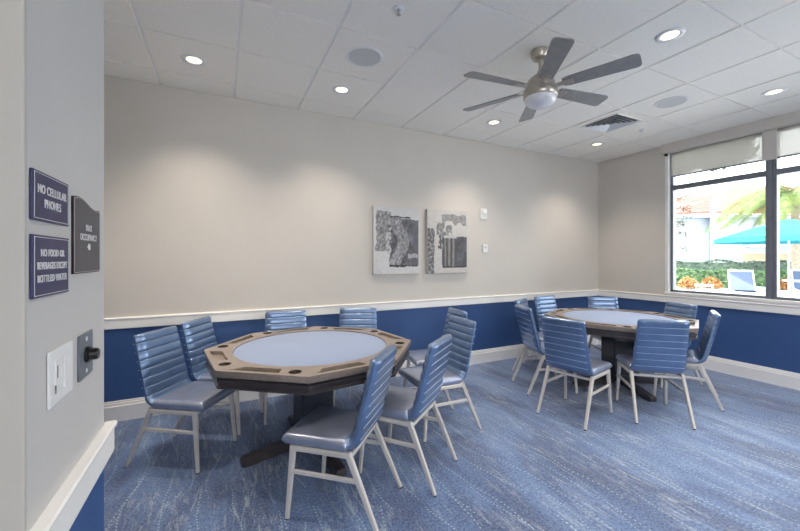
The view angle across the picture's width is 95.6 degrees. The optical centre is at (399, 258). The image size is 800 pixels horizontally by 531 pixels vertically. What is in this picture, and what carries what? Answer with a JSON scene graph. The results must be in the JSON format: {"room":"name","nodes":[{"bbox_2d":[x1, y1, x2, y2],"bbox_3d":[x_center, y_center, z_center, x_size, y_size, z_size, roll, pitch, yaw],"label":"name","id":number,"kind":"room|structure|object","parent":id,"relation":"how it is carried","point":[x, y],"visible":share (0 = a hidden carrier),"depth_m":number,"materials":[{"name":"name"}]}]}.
{"room":"games hall","nodes":[
{"label":"games hall","id":0,"kind":"room"},
{"bbox_2d":[26,0,103,530],"bbox_3d":[-1.335,-0.083,0.642,1.174,3.006,0.500,0,0,-26],"label":"wall","id":1,"kind":"structure","parent":0,"point":[65,38],"depth_m":0.83,"materials":[{"name":"paint"}]},
{"bbox_2d":[0,0,25,530],"bbox_3d":[-0.739,-0.079,0.650,0.101,2.998,0.012,0,0,-26],"label":"door frame","id":2,"kind":"structure","parent":1,"relation":"attached to","point":[12,12],"depth_m":0.66,"materials":[{"name":"paint"}]},
{"bbox_2d":[29,234,68,298],"bbox_3d":[-0.738,0.016,0.769,0.007,0.124,0.183,0,0,-26],"label":"wall sign","id":3,"kind":"object","parent":1,"relation":"attached to","point":[48,255],"visible":1,"depth_m":0.75,"materials":[{"name":"blue plastic"}]},
{"bbox_2d":[29,167,68,226],"bbox_3d":[-0.738,-0.123,0.768,0.007,0.098,0.181,0,0,-26],"label":"wall sign","id":4,"kind":"object","parent":1,"relation":"attached to","point":[48,196],"visible":1,"depth_m":0.75,"materials":[{"name":"blue plastic"}]},
{"bbox_2d":[47,340,72,409],"bbox_3d":[-0.758,0.257,0.816,0.013,0.120,0.134,0,0,-26],"label":"light switch","id":5,"kind":"object","parent":1,"relation":"attached to","point":[60,359],"visible":1,"depth_m":0.80,"materials":[{"name":"white plastic"}]},
{"bbox_2d":[30,420,116,530],"bbox_3d":[-1.328,0.567,0.661,1.202,0.097,0.528,0,0,-26],"label":"rail","id":6,"kind":"object","parent":1,"relation":"attached to","point":[64,507],"visible":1,"depth_m":0.87,"materials":[{"name":"white paint"}]},
{"bbox_2d":[71,196,99,273],"bbox_3d":[-0.838,-0.058,0.972,0.008,0.194,0.205,0,0,-26],"label":"sign","id":7,"kind":"object","parent":1,"relation":"attached to","point":[85,221],"visible":1,"depth_m":0.94,"materials":[{"name":"grey plastic"}]},
{"bbox_2d":[77,329,99,381],"bbox_3d":[-0.824,0.256,0.970,0.031,0.116,0.108,0,0,-26],"label":"dimmer switch","id":8,"kind":"object","parent":1,"relation":"attached to","point":[86,353],"visible":1,"depth_m":0.95,"materials":[{"name":"grey metal"}]},
{"bbox_2d":[104,75,597,401],"bbox_3d":[0.069,-0.083,4.480,7.324,3.006,0.120,0,0,-26],"label":"wall","id":9,"kind":"structure","parent":0,"point":[213,203],"depth_m":3.85,"materials":[{"name":"paint"}]},
{"bbox_2d":[104,335,597,421],"bbox_3d":[0.098,1.331,4.419,7.084,0.178,0.019,0,0,-26],"label":"baseboard","id":10,"kind":"structure","parent":9,"relation":"attached to","point":[134,408],"depth_m":3.60,"materials":[{"name":"white paint"}]},
{"bbox_2d":[104,290,598,329],"bbox_3d":[0.101,0.567,4.415,7.084,0.097,0.030,0,0,-26],"label":"trim rail","id":11,"kind":"object","parent":9,"relation":"attached to","point":[172,319],"visible":0.65,"depth_m":3.93,"materials":[{"name":"white paint"}]},
{"bbox_2d":[372,206,418,274],"bbox_3d":[-0.045,-0.207,4.335,0.603,0.799,0.038,0,0,-26],"label":"wall art","id":12,"kind":"object","parent":9,"relation":"attached to","point":[395,230],"visible":1,"depth_m":4.31,"materials":[{"name":"paper"}]},
{"bbox_2d":[426,209,466,273],"bbox_3d":[0.603,-0.209,4.654,0.613,0.802,0.038,0,0,-26],"label":"wall art","id":13,"kind":"object","parent":9,"relation":"attached to","point":[446,231],"visible":1,"depth_m":4.63,"materials":[{"name":"paper"}]},
{"bbox_2d":[480,208,486,219],"bbox_3d":[1.139,-0.600,4.915,0.110,0.150,0.044,0,0,-26],"label":"fire alarm","id":14,"kind":"object","parent":9,"relation":"attached to","point":[483,212],"visible":1,"depth_m":4.90,"materials":[{"name":"white plastic"}]},
{"bbox_2d":[482,245,487,252],"bbox_3d":[1.158,-0.130,4.936,0.080,0.110,0.023,0,0,-26],"label":"thermostat","id":15,"kind":"object","parent":9,"relation":"attached to","point":[484,247],"visible":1,"depth_m":4.92,"materials":[{"name":"white plastic"}]},
{"bbox_2d":[104,344,799,530],"bbox_3d":[1.450,1.480,1.678,7.384,0.120,6.428,0,0,-26],"label":"floor","id":16,"kind":"structure","parent":0,"point":[525,469],"depth_m":2.44,"materials":[{"name":"blue carpet"}]},
{"bbox_2d":[125,325,236,473],"bbox_3d":[-1.552,0.973,2.636,0.572,0.894,0.442,0,0,8],"label":"dining chair","id":17,"kind":"object","parent":16,"relation":"on","point":[168,388],"visible":0.98,"depth_m":2.54,"materials":[{"name":"blue leather"}]},
{"bbox_2d":[178,316,263,435],"bbox_3d":[-1.523,0.973,3.132,0.572,0.894,0.442,0,0,4],"label":"dining chair","id":18,"kind":"object","parent":16,"relation":"on","point":[198,334],"visible":0.61,"depth_m":3.01,"materials":[{"name":"blue leather"}]},
{"bbox_2d":[262,310,306,425],"bbox_3d":[-1.044,0.973,3.387,0.442,0.894,0.572,0,0,-22],"label":"dining chair","id":19,"kind":"object","parent":16,"relation":"on","point":[280,320],"visible":0.32,"depth_m":3.55,"materials":[{"name":"blue leather"}]},
{"bbox_2d":[204,326,410,476],"bbox_3d":[-0.661,1.039,2.760,1.414,0.763,1.414,0,0,11],"label":"table","id":20,"kind":"object","parent":16,"relation":"on","point":[306,363],"visible":0.91,"depth_m":2.47,"materials":[{"name":"beige wood"}]},
{"bbox_2d":[281,344,401,530],"bbox_3d":[-0.320,0.973,2.115,0.572,0.894,0.442,0,0,15],"label":"dining chair","id":21,"kind":"object","parent":16,"relation":"on","point":[331,431],"visible":1,"depth_m":1.97,"materials":[{"name":"blue leather"}]},
{"bbox_2d":[333,308,376,406],"bbox_3d":[-0.425,0.973,3.603,0.442,0.894,0.572,0,0,-4],"label":"dining chair","id":22,"kind":"object","parent":16,"relation":"on","point":[349,317],"visible":0.3,"depth_m":3.79,"materials":[{"name":"blue leather"}]},
{"bbox_2d":[355,334,456,496],"bbox_3d":[0.051,0.973,2.475,0.572,0.894,0.442,0,0,26],"label":"dining chair","id":23,"kind":"object","parent":16,"relation":"on","point":[402,404],"visible":0.96,"depth_m":2.31,"materials":[{"name":"blue leather"}]},
{"bbox_2d":[407,307,467,387],"bbox_3d":[0.363,0.973,3.656,0.572,0.894,0.442,0,0,-18],"label":"dining chair","id":24,"kind":"object","parent":16,"relation":"on","point":[417,357],"visible":0.25,"depth_m":3.64,"materials":[{"name":"blue leather"}]},
{"bbox_2d":[398,315,481,442],"bbox_3d":[0.330,0.973,3.095,0.572,0.894,0.442,0,0,-24],"label":"dining chair","id":25,"kind":"object","parent":16,"relation":"on","point":[462,330],"visible":0.69,"depth_m":3.02,"materials":[{"name":"blue leather"}]},
{"bbox_2d":[512,298,557,375],"bbox_3d":[1.759,0.973,4.562,0.572,0.894,0.442,0,0,37],"label":"dining chair","id":26,"kind":"object","parent":16,"relation":"on","point":[523,301],"visible":0.23,"depth_m":4.55,"materials":[{"name":"blue leather"}]},
{"bbox_2d":[511,304,577,395],"bbox_3d":[1.586,0.973,3.989,0.572,0.894,0.442,0,0,-4],"label":"dining chair","id":27,"kind":"object","parent":16,"relation":"on","point":[526,321],"visible":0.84,"depth_m":3.87,"materials":[{"name":"blue leather"}]},
{"bbox_2d":[531,295,587,371],"bbox_3d":[2.123,0.973,4.853,0.442,0.894,0.572,0,0,-25],"label":"dining chair","id":28,"kind":"object","parent":16,"relation":"on","point":[543,304],"visible":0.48,"depth_m":4.99,"materials":[{"name":"blue leather"}]},
{"bbox_2d":[536,316,612,430],"bbox_3d":[1.607,0.973,3.331,0.572,0.894,0.442,0,0,-39],"label":"dining chair","id":29,"kind":"object","parent":16,"relation":"on","point":[565,340],"visible":1,"depth_m":3.20,"materials":[{"name":"blue leather"}]},
{"bbox_2d":[588,297,640,372],"bbox_3d":[2.756,0.973,4.727,0.442,0.894,0.572,0,0,4],"label":"dining chair","id":30,"kind":"object","parent":16,"relation":"on","point":[593,302],"visible":0.24,"depth_m":4.92,"materials":[{"name":"blue leather"}]},
{"bbox_2d":[545,308,698,401],"bbox_3d":[2.447,1.039,4.083,1.414,0.763,1.414,0,0,40],"label":"table","id":31,"kind":"object","parent":16,"relation":"on","point":[616,328],"visible":0.72,"depth_m":3.97,"materials":[{"name":"beige wood"}]},
{"bbox_2d":[616,319,695,429],"bbox_3d":[2.304,0.973,3.324,0.442,0.894,0.572,0,0,15],"label":"dining chair","id":32,"kind":"object","parent":16,"relation":"on","point":[661,346],"visible":1,"depth_m":3.13,"materials":[{"name":"blue leather"}]},
{"bbox_2d":[634,301,702,388],"bbox_3d":[3.058,0.973,4.212,0.572,0.894,0.442,0,0,-10],"label":"dining chair","id":33,"kind":"object","parent":16,"relation":"on","point":[671,308],"visible":0.23,"depth_m":4.17,"materials":[{"name":"blue leather"}]},
{"bbox_2d":[653,310,723,411],"bbox_3d":[2.898,0.973,3.701,0.572,0.894,0.442,0,0,36],"label":"dining chair","id":34,"kind":"object","parent":16,"relation":"on","point":[695,358],"visible":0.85,"depth_m":3.48,"materials":[{"name":"blue leather"}]},
{"bbox_2d":[104,0,799,161],"bbox_3d":[1.450,-1.629,1.678,7.384,0.110,6.428,0,0,-26],"label":"ceiling","id":35,"kind":"structure","parent":0,"point":[285,53],"depth_m":2.82,"materials":[{"name":"tile"}]},
{"bbox_2d":[181,54,206,65],"bbox_3d":[-1.638,-1.574,2.886,0.180,0.008,0.180,0,0,-26],"label":"recessed light","id":36,"kind":"object","parent":35,"relation":"in","point":[192,59],"visible":1,"depth_m":2.88,"materials":[{"name":"white plastic"}]},
{"bbox_2d":[332,85,350,93],"bbox_3d":[-0.545,-1.574,3.394,0.180,0.008,0.180,0,0,-26],"label":"recessed light","id":37,"kind":"object","parent":35,"relation":"in","point":[339,89],"visible":1,"depth_m":3.38,"materials":[{"name":"beige"}]},
{"bbox_2d":[345,46,382,66],"bbox_3d":[-0.279,-1.573,2.839,0.296,0.011,0.296,0,0,-26],"label":"ceiling speaker","id":38,"kind":"object","parent":35,"relation":"attached to","point":[361,56],"visible":1,"depth_m":2.83,"materials":[{"name":"white plastic"}]},
{"bbox_2d":[393,4,403,15],"bbox_3d":[-0.009,-1.556,2.292,0.072,0.043,0.072,0,0,-26],"label":"sprinkler head","id":39,"kind":"object","parent":35,"relation":"attached to","point":[398,8],"visible":1,"depth_m":2.28},
{"bbox_2d":[486,119,501,124],"bbox_3d":[1.090,-1.574,4.209,0.180,0.008,0.180,0,0,-26],"label":"recessed light","id":40,"kind":"object","parent":35,"relation":"in","point":[494,121],"visible":1,"depth_m":4.20,"materials":[{"name":"beige"}]},
{"bbox_2d":[463,37,641,121],"bbox_3d":[1.071,-1.364,2.769,1.292,0.432,1.210,0,0,-26],"label":"ceiling fan","id":41,"kind":"object","parent":35,"relation":"hanging from","point":[541,91],"visible":1,"depth_m":2.66,"materials":[{"name":"silver metal"}]},
{"bbox_2d":[590,142,603,145],"bbox_3d":[2.721,-1.574,5.013,0.180,0.008,0.180,0,0,-26],"label":"recessed light","id":42,"kind":"object","parent":35,"relation":"in","point":[596,143],"visible":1,"depth_m":5.01,"materials":[{"name":"beige"}]},
{"bbox_2d":[572,109,652,134],"bbox_3d":[2.459,-1.565,4.228,0.596,0.027,0.596,0,0,-26],"label":"ceiling vent","id":43,"kind":"object","parent":35,"relation":"in","point":[619,119],"visible":1,"depth_m":4.18,"materials":[{"name":"metal"}]},
{"bbox_2d":[655,27,685,42],"bbox_3d":[1.908,-1.574,2.564,0.180,0.008,0.180,0,0,-26],"label":"recessed light","id":44,"kind":"object","parent":35,"relation":"in","point":[671,34],"visible":1,"depth_m":2.55,"materials":[{"name":"beige"}]},
{"bbox_2d":[654,96,689,108],"bbox_3d":[2.739,-1.573,3.663,0.296,0.011,0.296,0,0,-26],"label":"ceiling speaker","id":45,"kind":"object","parent":35,"relation":"attached to","point":[673,101],"visible":1,"depth_m":3.66,"materials":[{"name":"white plastic"}]},
{"bbox_2d":[761,88,787,95],"bbox_3d":[3.544,-1.574,3.438,0.180,0.008,0.180,0,0,-26],"label":"recessed light","id":46,"kind":"object","parent":35,"relation":"in","point":[776,91],"visible":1,"depth_m":3.44,"materials":[{"name":"beige"}]},
{"bbox_2d":[598,147,799,373],"bbox_3d":[4.690,-0.083,3.342,0.200,3.006,6.248,0,0,-26],"label":"wall","id":47,"kind":"structure","parent":0,"point":[631,188],"depth_m":5.29,"materials":[{"name":"paint"}]},
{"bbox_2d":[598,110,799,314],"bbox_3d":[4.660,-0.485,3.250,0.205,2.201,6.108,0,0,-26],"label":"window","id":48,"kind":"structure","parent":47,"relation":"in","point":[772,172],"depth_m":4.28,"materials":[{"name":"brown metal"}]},
{"bbox_2d":[671,132,761,177],"bbox_3d":[3.976,-1.286,4.610,0.016,0.337,0.959,0,0,-26],"label":"roller shade","id":49,"kind":"object","parent":48,"relation":"attached to","point":[744,150],"visible":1,"depth_m":4.56,"materials":[{"name":"fabric"}]},
{"bbox_2d":[777,123,799,158],"bbox_3d":[4.454,-1.286,3.641,0.016,0.337,0.979,0,0,-26],"label":"roller shade","id":50,"kind":"object","parent":48,"relation":"attached to","point":[788,138],"visible":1,"depth_m":4.00,"materials":[{"name":"fabric"}]},
{"bbox_2d":[598,340,799,389],"bbox_3d":[4.623,1.331,3.234,0.019,0.178,6.113,0,0,-26],"label":"baseboard","id":51,"kind":"structure","parent":47,"relation":"attached to","point":[773,376],"depth_m":4.23,"materials":[{"name":"white paint"}]},
{"label":"outside","id":52,"kind":"structure","parent":0,"visible":0},
{"bbox_2d":[676,286,798,297],"bbox_3d":[13.517,1.555,17.812,80.000,0.230,70.000,0,0,-26],"label":"ground","id":53,"kind":"structure","parent":52,"point":[783,293],"depth_m":16.16,"materials":[{"name":"white concrete"}]},
{"bbox_2d":[677,276,698,288],"bbox_3d":[13.481,1.152,17.006,0.918,0.615,0.897,0,0,-11],"label":"shrub","id":54,"kind":"object","parent":53,"relation":"on","point":[687,282],"visible":0.92,"depth_m":16.86,"materials":[{"name":"orange plant"}]},
{"bbox_2d":[695,284,713,291],"bbox_3d":[11.400,1.212,13.600,0.542,0.458,0.549,0,0,41],"label":"side table","id":55,"kind":"object","parent":53,"relation":"on","point":[696,285],"visible":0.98,"depth_m":13.54,"materials":[{"name":"white paint"}]},
{"bbox_2d":[676,165,739,250],"bbox_3d":[10.967,-1.634,12.947,3.384,6.317,2.264,0,0,-26],"label":"tree","id":56,"kind":"object","parent":53,"relation":"on","point":[723,169],"visible":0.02,"depth_m":12.97,"materials":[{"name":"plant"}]},
{"bbox_2d":[699,276,722,288],"bbox_3d":[14.739,1.152,17.183,0.897,0.615,0.918,0,0,5],"label":"shrub","id":57,"kind":"object","parent":53,"relation":"on","point":[711,280],"visible":0.88,"depth_m":17.02,"materials":[{"name":"orange plant"}]},
{"bbox_2d":[676,267,790,289],"bbox_3d":[16.474,0.960,17.588,13.627,1.064,1.086,0,0,31],"label":"hedge","id":58,"kind":"object","parent":53,"relation":"on","point":[698,275],"visible":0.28,"depth_m":17.69,"materials":[{"name":"green plant"}]},
{"bbox_2d":[676,258,790,270],"bbox_3d":[17.247,0.726,18.748,14.353,1.461,0.968,0,0,31],"label":"hedge","id":59,"kind":"object","parent":53,"relation":"on","point":[755,265],"visible":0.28,"depth_m":18.69,"materials":[{"name":"green plant"}]},
{"bbox_2d":[676,185,799,262],"bbox_3d":[29.000,-2.420,29.750,30.000,7.720,8.500,0,0,0],"label":"building","id":60,"kind":"structure","parent":53,"relation":"on","point":[702,248],"depth_m":26.00,"materials":[{"name":"paint"}]},
{"bbox_2d":[727,270,764,295],"bbox_3d":[11.146,0.922,11.724,0.664,1.044,1.757,0,0,36],"label":"sun lounger","id":61,"kind":"object","parent":53,"relation":"on","point":[739,281],"visible":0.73,"depth_m":12.21,"materials":[{"name":"white paint"}]},
{"bbox_2d":[704,184,799,292],"bbox_3d":[16.422,-0.768,15.232,5.681,4.588,5.551,0,0,-26],"label":"palm tree","id":62,"kind":"object","parent":53,"relation":"on","point":[791,198],"visible":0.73,"depth_m":15.28,"materials":[{"name":"green plant"}]},
{"bbox_2d":[713,217,799,297],"bbox_3d":[12.860,0.030,12.000,3.603,2.820,3.603,0,0,31],"label":"patio umbrella","id":63,"kind":"object","parent":53,"relation":"on","point":[789,228],"visible":0.63,"depth_m":11.79,"materials":[{"name":"teal fabric"}]},
{"bbox_2d":[780,277,787,289],"bbox_3d":[17.613,1.152,16.485,0.918,0.615,0.897,0,0,20],"label":"shrub","id":64,"kind":"object","parent":53,"relation":"on","point":[783,285],"visible":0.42,"depth_m":16.42,"materials":[{"name":"orange plant"}]},
{"bbox_2d":[790,269,799,297],"bbox_3d":[13.690,0.922,12.129,0.664,1.044,1.757,0,0,40],"label":"sun lounger","id":65,"kind":"object","parent":53,"relation":"on","point":[795,273],"visible":0.83,"depth_m":12.75,"materials":[{"name":"white paint"}]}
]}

